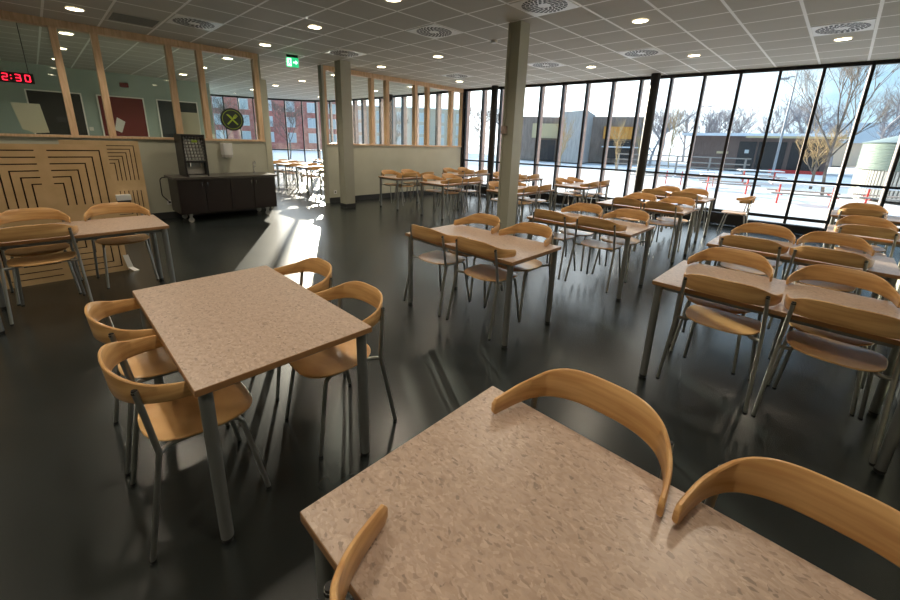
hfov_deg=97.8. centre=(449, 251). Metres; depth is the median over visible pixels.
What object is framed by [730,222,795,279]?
dining chair
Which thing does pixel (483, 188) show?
heater
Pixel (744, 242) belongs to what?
dining chair
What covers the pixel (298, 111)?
bare tree
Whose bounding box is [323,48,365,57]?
ceiling vent
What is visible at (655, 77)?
column
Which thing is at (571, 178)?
dining chair
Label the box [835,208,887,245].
dining chair
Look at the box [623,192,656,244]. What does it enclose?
dining chair
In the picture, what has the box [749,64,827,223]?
window
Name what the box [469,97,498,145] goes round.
bare tree
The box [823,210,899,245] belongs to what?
dining table
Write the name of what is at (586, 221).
dining chair
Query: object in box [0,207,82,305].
dining chair
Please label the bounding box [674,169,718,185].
picnic table
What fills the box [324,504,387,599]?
dining chair
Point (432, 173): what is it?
dining chair
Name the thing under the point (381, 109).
window
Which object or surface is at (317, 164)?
dining chair
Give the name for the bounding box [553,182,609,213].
dining table
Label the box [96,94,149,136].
board
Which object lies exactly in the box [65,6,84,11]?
recessed light
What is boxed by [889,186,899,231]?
window
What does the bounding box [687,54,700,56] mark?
recessed light
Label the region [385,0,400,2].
recessed light
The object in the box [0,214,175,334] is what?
dining table
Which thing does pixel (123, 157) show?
panel
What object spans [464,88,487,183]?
window
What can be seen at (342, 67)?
column
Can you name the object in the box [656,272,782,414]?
dining chair
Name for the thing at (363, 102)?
window
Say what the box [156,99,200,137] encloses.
board
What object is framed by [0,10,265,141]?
trim
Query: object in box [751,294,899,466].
dining chair
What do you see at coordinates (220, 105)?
bare tree
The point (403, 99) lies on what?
window
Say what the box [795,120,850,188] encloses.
shrub
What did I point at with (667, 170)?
picnic table
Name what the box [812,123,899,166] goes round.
building
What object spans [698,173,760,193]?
picnic table
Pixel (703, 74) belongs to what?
window
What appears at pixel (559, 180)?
dining chair
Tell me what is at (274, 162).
dining chair
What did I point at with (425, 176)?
dining chair
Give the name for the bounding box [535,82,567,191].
window
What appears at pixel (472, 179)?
dining chair
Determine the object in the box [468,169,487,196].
dining chair
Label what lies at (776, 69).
window
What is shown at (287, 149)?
window
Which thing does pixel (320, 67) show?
trim
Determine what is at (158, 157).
wall
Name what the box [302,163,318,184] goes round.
dining chair
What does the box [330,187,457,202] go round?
baseboard
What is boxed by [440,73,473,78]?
ceiling vent
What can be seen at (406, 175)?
dining chair
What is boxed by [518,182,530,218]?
dining chair
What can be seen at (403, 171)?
dining chair
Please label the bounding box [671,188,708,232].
dining chair
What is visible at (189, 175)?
drip tray
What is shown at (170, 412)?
dining chair
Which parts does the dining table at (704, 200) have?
leg, leg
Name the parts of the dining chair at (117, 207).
leg, leg, backrest, seat, leg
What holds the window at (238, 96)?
on the floor
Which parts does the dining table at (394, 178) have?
leg, leg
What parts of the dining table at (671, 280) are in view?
leg, leg, leg, leg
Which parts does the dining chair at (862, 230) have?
seat, backrest, leg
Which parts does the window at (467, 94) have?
frame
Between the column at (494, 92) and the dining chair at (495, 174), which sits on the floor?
the column at (494, 92)
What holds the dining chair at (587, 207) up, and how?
hanging from the dining table at (633, 229)
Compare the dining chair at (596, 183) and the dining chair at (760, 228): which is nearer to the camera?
the dining chair at (760, 228)
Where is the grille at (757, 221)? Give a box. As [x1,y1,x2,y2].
[752,220,821,228]
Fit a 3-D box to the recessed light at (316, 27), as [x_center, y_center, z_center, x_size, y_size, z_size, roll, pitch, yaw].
[-2.054,-3.397,5.956,0.210,0.012,0.210,16,21,42]
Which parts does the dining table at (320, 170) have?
leg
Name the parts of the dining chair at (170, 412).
leg, backrest, leg, seat, leg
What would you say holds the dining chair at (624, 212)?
hanging from the dining table at (633, 229)
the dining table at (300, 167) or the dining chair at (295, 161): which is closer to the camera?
the dining table at (300, 167)
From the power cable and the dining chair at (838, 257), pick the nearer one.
the dining chair at (838, 257)
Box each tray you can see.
[115,194,131,201]
[189,175,207,176]
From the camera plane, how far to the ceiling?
6.32 m
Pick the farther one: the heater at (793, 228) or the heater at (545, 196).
the heater at (545, 196)
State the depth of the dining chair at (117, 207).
4.02 m
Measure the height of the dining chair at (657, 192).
0.762 m
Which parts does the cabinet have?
door, door, door, door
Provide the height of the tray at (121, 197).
0.140 m
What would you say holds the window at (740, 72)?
on the floor
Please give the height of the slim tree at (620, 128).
3.996 m
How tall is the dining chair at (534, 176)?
0.762 m
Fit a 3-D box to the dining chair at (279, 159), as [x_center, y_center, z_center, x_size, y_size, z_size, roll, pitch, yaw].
[-6.090,-3.010,14.554,0.513,0.762,0.478,-13,21,-43]
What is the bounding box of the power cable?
[160,177,169,201]
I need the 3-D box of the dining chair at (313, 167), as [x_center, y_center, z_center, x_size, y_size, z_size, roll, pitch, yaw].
[-4.080,-2.201,11.879,0.478,0.762,0.513,16,21,42]
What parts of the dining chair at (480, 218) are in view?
seat, leg, backrest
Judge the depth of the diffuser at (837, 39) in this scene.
5.73 m
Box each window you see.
[210,94,227,138]
[223,95,242,138]
[238,96,256,139]
[268,98,289,171]
[285,99,305,171]
[301,100,320,172]
[315,100,333,150]
[352,99,358,143]
[353,98,366,143]
[361,98,375,143]
[374,97,383,143]
[379,97,395,144]
[393,95,406,144]
[402,94,418,144]
[418,93,429,144]
[430,92,441,144]
[437,91,453,145]
[462,89,470,187]
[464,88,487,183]
[480,87,504,185]
[520,84,545,185]
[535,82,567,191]
[553,80,590,195]
[579,79,616,197]
[599,77,644,199]
[629,75,674,213]
[650,72,707,213]
[687,70,742,210]
[713,67,782,223]
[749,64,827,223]
[787,60,877,230]
[834,59,899,225]
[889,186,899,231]
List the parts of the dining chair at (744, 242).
leg, seat, backrest, leg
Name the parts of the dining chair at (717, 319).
leg, seat, backrest, leg, leg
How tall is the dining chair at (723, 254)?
0.772 m
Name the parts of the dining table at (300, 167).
leg, leg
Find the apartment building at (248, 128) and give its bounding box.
[211,96,336,149]
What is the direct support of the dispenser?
attached to the wall at (158, 157)
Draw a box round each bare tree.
[211,96,249,138]
[268,100,313,158]
[395,108,411,143]
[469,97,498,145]
[637,100,706,165]
[644,100,681,158]
[657,102,703,160]
[693,102,747,132]
[700,104,745,132]
[708,100,762,132]
[753,93,837,132]
[776,64,899,194]
[777,95,844,133]
[784,97,866,166]
[867,77,899,138]
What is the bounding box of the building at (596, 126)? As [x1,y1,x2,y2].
[520,110,653,163]
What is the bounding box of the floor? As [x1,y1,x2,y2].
[0,172,899,599]
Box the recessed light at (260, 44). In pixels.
[259,43,270,46]
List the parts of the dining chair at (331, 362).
leg, seat, leg, backrest, leg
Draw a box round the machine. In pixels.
[173,134,209,176]
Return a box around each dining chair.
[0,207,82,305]
[0,224,93,325]
[84,202,158,288]
[84,298,229,476]
[98,335,270,565]
[273,161,285,182]
[274,257,345,399]
[278,159,294,180]
[278,161,296,185]
[284,160,301,181]
[285,163,304,186]
[285,281,396,458]
[295,161,313,183]
[298,164,317,187]
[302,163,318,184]
[306,166,322,190]
[315,164,323,187]
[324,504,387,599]
[379,170,404,202]
[393,172,419,204]
[399,169,419,197]
[403,224,470,316]
[411,172,436,201]
[419,174,446,211]
[435,178,464,214]
[438,173,464,206]
[443,168,458,190]
[446,213,502,299]
[446,236,520,340]
[453,170,475,198]
[454,177,481,211]
[456,167,475,193]
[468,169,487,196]
[485,181,498,212]
[486,222,553,319]
[489,172,498,201]
[491,368,673,516]
[517,186,537,222]
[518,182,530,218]
[519,175,527,204]
[519,184,551,221]
[525,174,539,204]
[530,209,576,279]
[551,177,576,211]
[556,203,602,270]
[561,176,586,208]
[564,216,626,292]
[569,181,598,214]
[584,180,609,212]
[591,208,649,282]
[604,197,643,251]
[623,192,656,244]
[632,201,683,258]
[634,188,669,231]
[648,186,680,227]
[650,196,695,252]
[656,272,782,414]
[661,191,702,236]
[669,247,773,374]
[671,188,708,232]
[672,457,899,567]
[713,235,788,317]
[717,196,755,235]
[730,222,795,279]
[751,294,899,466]
[766,265,899,416]
[767,246,874,328]
[791,231,874,292]
[829,203,887,247]
[830,215,898,253]
[831,224,899,299]
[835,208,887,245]
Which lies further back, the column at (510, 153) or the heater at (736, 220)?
the heater at (736, 220)
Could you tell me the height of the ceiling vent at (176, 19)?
0.008 m
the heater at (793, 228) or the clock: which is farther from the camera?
the heater at (793, 228)
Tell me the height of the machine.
0.740 m
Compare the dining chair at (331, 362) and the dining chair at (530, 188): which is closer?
the dining chair at (331, 362)
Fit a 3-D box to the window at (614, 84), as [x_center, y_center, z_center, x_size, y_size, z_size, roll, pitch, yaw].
[3.826,-2.790,10.372,0.647,3.200,0.240,14,20,37]
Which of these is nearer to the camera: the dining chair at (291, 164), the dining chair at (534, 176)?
the dining chair at (534, 176)
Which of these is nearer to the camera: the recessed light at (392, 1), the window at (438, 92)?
the recessed light at (392, 1)
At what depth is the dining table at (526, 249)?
3.46 m
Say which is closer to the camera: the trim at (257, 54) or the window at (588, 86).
the trim at (257, 54)
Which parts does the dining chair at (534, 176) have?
backrest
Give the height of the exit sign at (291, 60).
0.230 m
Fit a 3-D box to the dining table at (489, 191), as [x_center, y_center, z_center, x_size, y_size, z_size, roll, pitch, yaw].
[1.365,-0.836,7.686,0.730,0.730,1.250,16,21,42]
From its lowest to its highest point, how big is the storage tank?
2.750 m
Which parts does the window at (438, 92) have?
frame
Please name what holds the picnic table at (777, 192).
on the ground
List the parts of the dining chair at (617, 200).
seat, backrest, leg, leg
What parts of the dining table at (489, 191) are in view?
leg, leg, leg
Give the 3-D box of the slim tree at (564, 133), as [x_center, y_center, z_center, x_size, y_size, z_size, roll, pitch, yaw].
[8.788,-8.757,30.209,1.650,4.566,1.540,8,17,21]
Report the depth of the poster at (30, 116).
6.09 m
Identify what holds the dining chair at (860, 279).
hanging from the dining table at (671, 280)
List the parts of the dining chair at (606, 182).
seat, backrest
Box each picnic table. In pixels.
[631,167,674,183]
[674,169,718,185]
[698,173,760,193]
[734,169,786,181]
[766,181,852,207]
[851,187,899,202]
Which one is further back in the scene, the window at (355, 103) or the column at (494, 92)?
the window at (355, 103)
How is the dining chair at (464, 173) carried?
hanging from the dining table at (456, 174)
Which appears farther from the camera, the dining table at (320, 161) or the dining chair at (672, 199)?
the dining table at (320, 161)
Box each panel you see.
[0,143,128,288]
[58,140,150,216]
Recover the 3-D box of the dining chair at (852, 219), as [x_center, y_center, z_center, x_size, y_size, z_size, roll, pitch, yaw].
[4.875,-0.010,4.683,0.514,0.772,0.480,16,21,42]
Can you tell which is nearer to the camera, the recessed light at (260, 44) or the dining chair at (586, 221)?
the dining chair at (586, 221)
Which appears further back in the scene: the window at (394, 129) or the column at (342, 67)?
the window at (394, 129)
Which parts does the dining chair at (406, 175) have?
backrest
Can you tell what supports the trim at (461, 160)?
attached to the wall at (369, 161)
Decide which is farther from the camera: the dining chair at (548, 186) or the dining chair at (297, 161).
the dining chair at (297, 161)
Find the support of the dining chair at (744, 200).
on the floor
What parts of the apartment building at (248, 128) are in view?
pane, pane, pane, pane, pane, pane, pane, pane, pane, pane, pane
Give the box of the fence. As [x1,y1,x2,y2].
[614,153,751,179]
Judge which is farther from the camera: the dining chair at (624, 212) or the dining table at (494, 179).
the dining table at (494, 179)
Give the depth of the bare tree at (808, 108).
50.35 m
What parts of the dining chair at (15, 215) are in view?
leg, leg, backrest, seat, leg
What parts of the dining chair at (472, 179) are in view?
seat, leg, backrest, leg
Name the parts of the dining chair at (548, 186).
seat, backrest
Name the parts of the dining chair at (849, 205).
backrest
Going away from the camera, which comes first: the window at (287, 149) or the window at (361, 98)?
the window at (361, 98)
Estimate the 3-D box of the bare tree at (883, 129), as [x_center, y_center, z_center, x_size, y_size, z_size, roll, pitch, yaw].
[46.974,-13.517,41.953,7.774,9.766,5.378,-4,17,-20]
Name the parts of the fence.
rail, rail, rail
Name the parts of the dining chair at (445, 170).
backrest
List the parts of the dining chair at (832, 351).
leg, seat, backrest, leg, leg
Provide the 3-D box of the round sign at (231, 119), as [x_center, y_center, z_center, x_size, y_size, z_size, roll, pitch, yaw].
[-4.447,-2.688,8.015,0.010,0.441,0.441,16,21,42]
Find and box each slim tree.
[556,109,575,164]
[610,116,627,168]
[636,119,643,153]
[659,102,686,167]
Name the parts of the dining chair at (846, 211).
backrest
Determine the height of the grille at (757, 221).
0.006 m
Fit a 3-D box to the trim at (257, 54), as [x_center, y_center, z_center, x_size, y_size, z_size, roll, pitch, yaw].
[-4.042,-2.524,8.534,0.140,3.200,0.030,16,21,42]
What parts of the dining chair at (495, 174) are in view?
backrest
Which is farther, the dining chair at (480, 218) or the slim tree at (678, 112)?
the slim tree at (678, 112)
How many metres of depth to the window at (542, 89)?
11.21 m
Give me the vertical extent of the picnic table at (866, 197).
0.750 m
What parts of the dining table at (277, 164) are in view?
leg, leg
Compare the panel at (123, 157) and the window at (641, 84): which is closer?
the panel at (123, 157)
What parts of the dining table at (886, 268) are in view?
leg, leg, leg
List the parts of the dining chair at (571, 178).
backrest, seat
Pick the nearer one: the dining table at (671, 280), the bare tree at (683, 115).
the dining table at (671, 280)
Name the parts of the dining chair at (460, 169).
backrest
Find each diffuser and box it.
[66,7,82,10]
[633,19,647,22]
[835,38,851,40]
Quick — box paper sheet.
[115,118,124,131]
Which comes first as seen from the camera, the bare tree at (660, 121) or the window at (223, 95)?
the window at (223, 95)
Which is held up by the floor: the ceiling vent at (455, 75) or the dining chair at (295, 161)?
the dining chair at (295, 161)
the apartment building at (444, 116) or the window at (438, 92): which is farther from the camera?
the apartment building at (444, 116)
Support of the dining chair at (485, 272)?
hanging from the dining table at (526, 249)
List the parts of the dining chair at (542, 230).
leg, seat, backrest, leg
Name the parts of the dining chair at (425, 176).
backrest, seat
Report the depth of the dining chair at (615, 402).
1.24 m
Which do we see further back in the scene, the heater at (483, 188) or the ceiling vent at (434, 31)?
the heater at (483, 188)
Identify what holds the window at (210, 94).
on the floor
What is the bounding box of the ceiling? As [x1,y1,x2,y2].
[0,0,899,99]
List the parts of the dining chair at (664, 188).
backrest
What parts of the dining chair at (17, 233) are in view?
leg, backrest, seat, leg, leg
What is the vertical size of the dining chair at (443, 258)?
0.772 m
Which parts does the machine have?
drip panel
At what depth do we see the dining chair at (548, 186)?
7.46 m
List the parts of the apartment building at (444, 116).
pane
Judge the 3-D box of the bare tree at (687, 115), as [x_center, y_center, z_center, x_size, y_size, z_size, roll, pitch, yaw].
[31.283,-15.795,52.156,6.656,7.706,5.988,-9,19,-33]
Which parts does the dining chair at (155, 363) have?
leg, backrest, leg, seat, leg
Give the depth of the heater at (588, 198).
10.30 m
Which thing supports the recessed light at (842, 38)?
in the ceiling
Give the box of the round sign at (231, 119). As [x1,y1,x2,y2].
[220,108,243,130]
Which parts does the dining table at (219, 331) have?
leg, leg, leg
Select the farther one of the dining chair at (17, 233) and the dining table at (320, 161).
the dining table at (320, 161)
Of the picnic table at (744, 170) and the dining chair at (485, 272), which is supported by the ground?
the picnic table at (744, 170)
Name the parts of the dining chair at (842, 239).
leg, backrest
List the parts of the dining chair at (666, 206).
seat, backrest, leg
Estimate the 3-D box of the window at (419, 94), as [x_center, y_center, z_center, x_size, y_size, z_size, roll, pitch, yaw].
[-1.033,-4.048,14.345,0.588,3.200,0.240,16,21,42]
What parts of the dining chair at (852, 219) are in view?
seat, backrest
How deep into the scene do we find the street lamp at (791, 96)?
28.13 m
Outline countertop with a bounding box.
[164,172,277,179]
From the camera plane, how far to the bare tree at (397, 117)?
34.12 m
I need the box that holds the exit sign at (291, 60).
[286,54,298,67]
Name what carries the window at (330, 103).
on the floor
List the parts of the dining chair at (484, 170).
backrest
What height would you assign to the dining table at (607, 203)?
0.730 m
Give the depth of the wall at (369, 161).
10.93 m
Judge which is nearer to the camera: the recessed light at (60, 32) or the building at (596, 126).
the recessed light at (60, 32)
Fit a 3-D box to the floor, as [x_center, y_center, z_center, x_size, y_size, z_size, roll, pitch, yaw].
[-2.679,-0.650,8.150,25.000,0.120,14.966,16,21,42]
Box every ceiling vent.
[105,11,161,27]
[166,14,221,30]
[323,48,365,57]
[407,24,460,38]
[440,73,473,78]
[510,0,578,15]
[527,61,565,68]
[618,47,664,57]
[811,18,875,36]
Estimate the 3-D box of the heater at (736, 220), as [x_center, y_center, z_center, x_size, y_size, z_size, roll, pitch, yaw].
[5.610,-0.818,8.963,1.829,0.266,0.170,14,20,37]
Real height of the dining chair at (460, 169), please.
0.762 m
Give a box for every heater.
[464,185,497,194]
[527,193,575,205]
[575,197,616,209]
[651,210,745,226]
[748,219,825,233]
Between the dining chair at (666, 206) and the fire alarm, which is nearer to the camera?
the dining chair at (666, 206)
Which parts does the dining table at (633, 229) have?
leg, leg, leg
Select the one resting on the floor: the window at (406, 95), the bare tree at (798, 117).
the window at (406, 95)
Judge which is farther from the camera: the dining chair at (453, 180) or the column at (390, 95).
the column at (390, 95)
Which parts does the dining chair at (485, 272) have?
leg, backrest, seat, leg, leg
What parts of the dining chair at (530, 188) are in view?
leg, seat, backrest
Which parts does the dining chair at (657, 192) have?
backrest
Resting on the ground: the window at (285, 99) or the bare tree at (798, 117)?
the bare tree at (798, 117)
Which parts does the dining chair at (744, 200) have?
leg, seat, backrest, leg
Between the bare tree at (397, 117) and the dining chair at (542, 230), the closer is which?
the dining chair at (542, 230)
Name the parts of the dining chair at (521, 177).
backrest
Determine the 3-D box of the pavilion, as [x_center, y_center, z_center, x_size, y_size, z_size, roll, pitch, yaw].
[29.095,-9.180,36.585,11.700,3.170,9.400,16,21,42]
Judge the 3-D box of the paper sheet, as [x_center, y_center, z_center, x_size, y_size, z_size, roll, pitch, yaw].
[-9.735,-3.721,11.575,0.006,0.430,0.280,16,21,42]
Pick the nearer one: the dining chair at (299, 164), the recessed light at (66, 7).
the recessed light at (66, 7)
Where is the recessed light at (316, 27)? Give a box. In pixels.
[308,25,321,29]
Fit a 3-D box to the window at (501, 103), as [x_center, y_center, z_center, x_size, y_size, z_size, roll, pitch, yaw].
[1.307,-3.407,12.304,0.647,3.200,0.240,14,20,37]
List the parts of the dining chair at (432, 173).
backrest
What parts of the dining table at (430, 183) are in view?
leg, leg, leg, leg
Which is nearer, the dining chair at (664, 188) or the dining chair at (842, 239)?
the dining chair at (842, 239)
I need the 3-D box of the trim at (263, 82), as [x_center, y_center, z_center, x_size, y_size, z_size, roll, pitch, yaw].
[-5.736,-3.596,12.192,0.256,3.200,0.263,16,21,42]
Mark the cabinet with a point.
(216, 192)
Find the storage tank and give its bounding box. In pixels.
[848,135,899,201]
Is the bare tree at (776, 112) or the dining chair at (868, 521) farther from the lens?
the bare tree at (776, 112)
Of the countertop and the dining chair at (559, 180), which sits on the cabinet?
the countertop
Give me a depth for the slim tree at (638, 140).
31.84 m
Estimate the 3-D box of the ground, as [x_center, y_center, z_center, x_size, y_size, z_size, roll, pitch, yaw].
[28.585,-16.080,67.287,196.000,0.300,258.800,16,21,42]
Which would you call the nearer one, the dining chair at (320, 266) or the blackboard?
the dining chair at (320, 266)
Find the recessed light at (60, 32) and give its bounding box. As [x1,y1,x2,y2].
[58,31,73,34]
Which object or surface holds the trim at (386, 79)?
on the wall at (369, 161)
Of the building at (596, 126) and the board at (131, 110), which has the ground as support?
the building at (596, 126)
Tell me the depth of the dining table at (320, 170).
11.05 m
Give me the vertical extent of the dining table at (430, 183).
0.730 m
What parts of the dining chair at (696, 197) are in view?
backrest, leg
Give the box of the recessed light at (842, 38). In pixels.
[833,37,852,40]
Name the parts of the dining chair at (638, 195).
backrest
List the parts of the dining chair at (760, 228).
backrest, seat, leg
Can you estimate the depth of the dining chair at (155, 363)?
1.95 m
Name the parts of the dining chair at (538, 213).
backrest, leg, seat, leg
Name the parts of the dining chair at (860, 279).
leg, leg, seat, backrest, leg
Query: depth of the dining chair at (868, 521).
0.91 m
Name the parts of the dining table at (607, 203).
leg, leg, leg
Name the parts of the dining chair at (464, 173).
backrest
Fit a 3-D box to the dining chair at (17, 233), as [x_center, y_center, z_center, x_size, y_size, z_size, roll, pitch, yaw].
[-3.385,0.123,3.273,0.514,0.772,0.480,-13,21,-42]
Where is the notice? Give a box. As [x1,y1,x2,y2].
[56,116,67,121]
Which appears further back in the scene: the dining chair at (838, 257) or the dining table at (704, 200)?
the dining table at (704, 200)
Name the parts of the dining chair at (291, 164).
backrest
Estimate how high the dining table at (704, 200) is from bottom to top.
0.730 m
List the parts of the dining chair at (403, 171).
backrest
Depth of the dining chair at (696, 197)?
6.83 m
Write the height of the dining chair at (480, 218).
0.772 m
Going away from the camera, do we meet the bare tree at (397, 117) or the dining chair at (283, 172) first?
the dining chair at (283, 172)
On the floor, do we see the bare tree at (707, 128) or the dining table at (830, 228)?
the dining table at (830, 228)
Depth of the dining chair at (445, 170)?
11.26 m
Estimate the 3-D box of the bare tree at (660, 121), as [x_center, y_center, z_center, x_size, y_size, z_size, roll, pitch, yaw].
[30.572,-17.652,57.322,4.676,8.492,6.760,6,16,13]
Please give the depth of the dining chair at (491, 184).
7.58 m
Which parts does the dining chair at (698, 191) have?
seat, backrest, leg, leg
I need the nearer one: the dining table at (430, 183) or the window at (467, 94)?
the dining table at (430, 183)
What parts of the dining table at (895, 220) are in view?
leg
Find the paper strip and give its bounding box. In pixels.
[123,255,138,270]
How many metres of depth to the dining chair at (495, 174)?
10.13 m
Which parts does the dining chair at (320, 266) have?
leg, backrest, leg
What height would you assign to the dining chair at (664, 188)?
0.762 m
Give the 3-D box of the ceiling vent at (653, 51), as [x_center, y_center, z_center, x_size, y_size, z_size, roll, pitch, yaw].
[3.389,-3.506,6.949,0.600,0.008,0.600,16,21,42]
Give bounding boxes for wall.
[0,60,215,138]
[0,136,267,212]
[327,145,460,197]
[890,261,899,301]
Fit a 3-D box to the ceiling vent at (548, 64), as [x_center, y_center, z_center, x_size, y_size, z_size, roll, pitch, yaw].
[2.011,-3.909,8.242,0.600,0.008,0.600,16,21,42]
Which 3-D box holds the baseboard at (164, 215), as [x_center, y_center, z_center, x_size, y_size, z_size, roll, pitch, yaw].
[-6.537,-0.417,6.431,0.015,0.120,7.100,16,21,42]
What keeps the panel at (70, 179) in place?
on the floor
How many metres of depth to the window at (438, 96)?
13.54 m
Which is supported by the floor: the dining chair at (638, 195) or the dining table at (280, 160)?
the dining table at (280, 160)
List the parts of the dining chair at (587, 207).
seat, backrest, leg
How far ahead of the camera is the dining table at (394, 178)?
9.37 m
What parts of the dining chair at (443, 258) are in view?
leg, backrest, seat, leg, leg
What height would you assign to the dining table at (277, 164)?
0.730 m
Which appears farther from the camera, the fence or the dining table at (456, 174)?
the fence
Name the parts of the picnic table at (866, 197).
leg frame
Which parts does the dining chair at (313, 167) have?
backrest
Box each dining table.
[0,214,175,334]
[132,265,371,543]
[275,163,311,187]
[280,160,301,179]
[295,165,322,191]
[300,386,875,599]
[312,160,322,180]
[318,169,322,194]
[378,175,434,209]
[405,224,560,347]
[420,180,481,219]
[442,172,489,201]
[485,186,553,233]
[492,178,542,206]
[524,211,654,300]
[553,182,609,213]
[593,199,696,263]
[628,195,714,241]
[639,260,899,474]
[696,233,899,349]
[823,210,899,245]
[823,224,899,247]
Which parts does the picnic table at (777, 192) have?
leg frame, leg frame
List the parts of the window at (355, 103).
frame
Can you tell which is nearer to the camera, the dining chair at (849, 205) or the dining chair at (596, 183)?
the dining chair at (849, 205)
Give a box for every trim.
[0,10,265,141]
[257,54,272,207]
[261,79,275,186]
[317,65,329,202]
[323,65,463,146]
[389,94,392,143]
[460,89,464,186]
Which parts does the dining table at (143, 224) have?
leg, leg, leg, leg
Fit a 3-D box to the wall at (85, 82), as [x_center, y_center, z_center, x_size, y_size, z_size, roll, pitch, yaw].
[-10.880,-3.345,10.711,0.250,3.200,7.950,16,21,42]
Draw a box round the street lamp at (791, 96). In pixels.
[771,73,797,174]
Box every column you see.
[334,60,355,207]
[486,85,498,195]
[497,20,529,235]
[633,73,660,200]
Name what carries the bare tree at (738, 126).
on the ground
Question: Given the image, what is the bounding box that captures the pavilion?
[682,133,855,174]
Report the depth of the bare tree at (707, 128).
48.02 m
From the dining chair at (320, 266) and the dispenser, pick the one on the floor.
the dining chair at (320, 266)
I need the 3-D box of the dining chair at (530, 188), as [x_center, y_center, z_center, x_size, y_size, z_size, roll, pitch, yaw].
[1.334,-0.850,7.281,0.513,0.762,0.478,-13,21,-42]
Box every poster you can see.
[10,102,49,132]
[181,112,200,134]
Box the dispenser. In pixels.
[220,143,232,156]
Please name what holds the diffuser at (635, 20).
attached to the recessed light at (639, 20)
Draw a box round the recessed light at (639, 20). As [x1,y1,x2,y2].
[632,18,648,23]
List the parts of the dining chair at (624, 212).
leg, leg, seat, backrest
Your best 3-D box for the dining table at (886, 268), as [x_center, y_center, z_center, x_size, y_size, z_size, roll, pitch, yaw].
[3.120,0.343,3.649,1.250,0.730,0.730,16,21,42]
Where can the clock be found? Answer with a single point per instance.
(5, 76)
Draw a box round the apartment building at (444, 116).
[352,105,458,145]
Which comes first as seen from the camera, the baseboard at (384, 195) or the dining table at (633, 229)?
the dining table at (633, 229)
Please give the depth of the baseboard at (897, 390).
2.70 m
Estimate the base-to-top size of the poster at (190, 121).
0.450 m
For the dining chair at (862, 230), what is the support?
hanging from the dining table at (830, 228)
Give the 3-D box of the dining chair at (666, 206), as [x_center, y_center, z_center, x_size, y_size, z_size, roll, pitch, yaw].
[3.059,-0.357,5.722,0.514,0.772,0.480,16,21,42]
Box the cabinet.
[164,172,277,221]
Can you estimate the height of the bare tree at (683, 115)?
6.165 m
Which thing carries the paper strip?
on the floor
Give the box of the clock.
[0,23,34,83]
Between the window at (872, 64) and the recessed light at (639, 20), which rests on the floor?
the window at (872, 64)
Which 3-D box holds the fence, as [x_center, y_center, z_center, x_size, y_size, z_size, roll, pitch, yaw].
[14.744,-5.577,25.580,7.700,1.270,0.151,12,19,33]
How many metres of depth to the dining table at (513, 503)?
0.90 m
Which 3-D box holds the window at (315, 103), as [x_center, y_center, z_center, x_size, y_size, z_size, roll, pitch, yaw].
[-6.408,-5.287,18.189,0.680,3.200,0.240,4,16,8]
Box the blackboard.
[24,89,89,134]
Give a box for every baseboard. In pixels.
[151,207,271,218]
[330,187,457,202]
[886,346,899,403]
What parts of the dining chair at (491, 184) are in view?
backrest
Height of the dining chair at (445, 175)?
0.762 m
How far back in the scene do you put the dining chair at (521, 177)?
9.46 m
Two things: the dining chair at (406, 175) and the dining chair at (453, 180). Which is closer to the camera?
the dining chair at (453, 180)
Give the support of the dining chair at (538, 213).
hanging from the dining table at (633, 229)
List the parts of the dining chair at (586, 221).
leg, seat, backrest, leg, leg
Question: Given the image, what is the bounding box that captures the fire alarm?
[119,82,128,87]
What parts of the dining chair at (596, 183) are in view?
seat, backrest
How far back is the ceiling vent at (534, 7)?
4.73 m
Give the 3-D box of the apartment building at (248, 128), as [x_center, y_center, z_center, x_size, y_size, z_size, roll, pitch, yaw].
[-29.564,-18.872,56.996,26.400,7.350,10.200,-5,17,-23]
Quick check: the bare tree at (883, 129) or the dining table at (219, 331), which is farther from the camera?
the bare tree at (883, 129)
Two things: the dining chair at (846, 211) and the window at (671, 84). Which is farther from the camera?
the window at (671, 84)
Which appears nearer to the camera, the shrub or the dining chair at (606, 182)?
the dining chair at (606, 182)
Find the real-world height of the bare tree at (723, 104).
9.633 m
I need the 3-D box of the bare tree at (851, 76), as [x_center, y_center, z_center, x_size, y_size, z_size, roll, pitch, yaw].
[15.767,-5.928,15.800,4.747,7.367,3.626,16,21,42]
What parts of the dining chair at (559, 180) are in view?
backrest, seat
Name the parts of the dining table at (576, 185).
leg, leg, leg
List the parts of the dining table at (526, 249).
leg, leg, leg, leg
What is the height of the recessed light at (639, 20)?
0.012 m
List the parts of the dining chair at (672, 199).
leg, seat, backrest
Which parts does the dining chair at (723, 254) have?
leg, leg, seat, backrest, leg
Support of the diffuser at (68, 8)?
attached to the recessed light at (66, 7)
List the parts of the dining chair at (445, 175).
backrest, seat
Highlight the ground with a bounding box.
[272,146,899,232]
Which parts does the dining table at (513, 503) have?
leg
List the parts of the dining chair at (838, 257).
leg, seat, backrest, leg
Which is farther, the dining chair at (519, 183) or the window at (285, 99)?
the window at (285, 99)
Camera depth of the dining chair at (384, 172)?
9.73 m
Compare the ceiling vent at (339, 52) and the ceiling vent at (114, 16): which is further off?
the ceiling vent at (339, 52)
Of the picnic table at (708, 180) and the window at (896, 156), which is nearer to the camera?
the window at (896, 156)
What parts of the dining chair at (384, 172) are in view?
backrest, seat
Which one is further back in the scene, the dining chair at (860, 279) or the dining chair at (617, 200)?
the dining chair at (617, 200)
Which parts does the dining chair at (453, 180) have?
leg, seat, backrest, leg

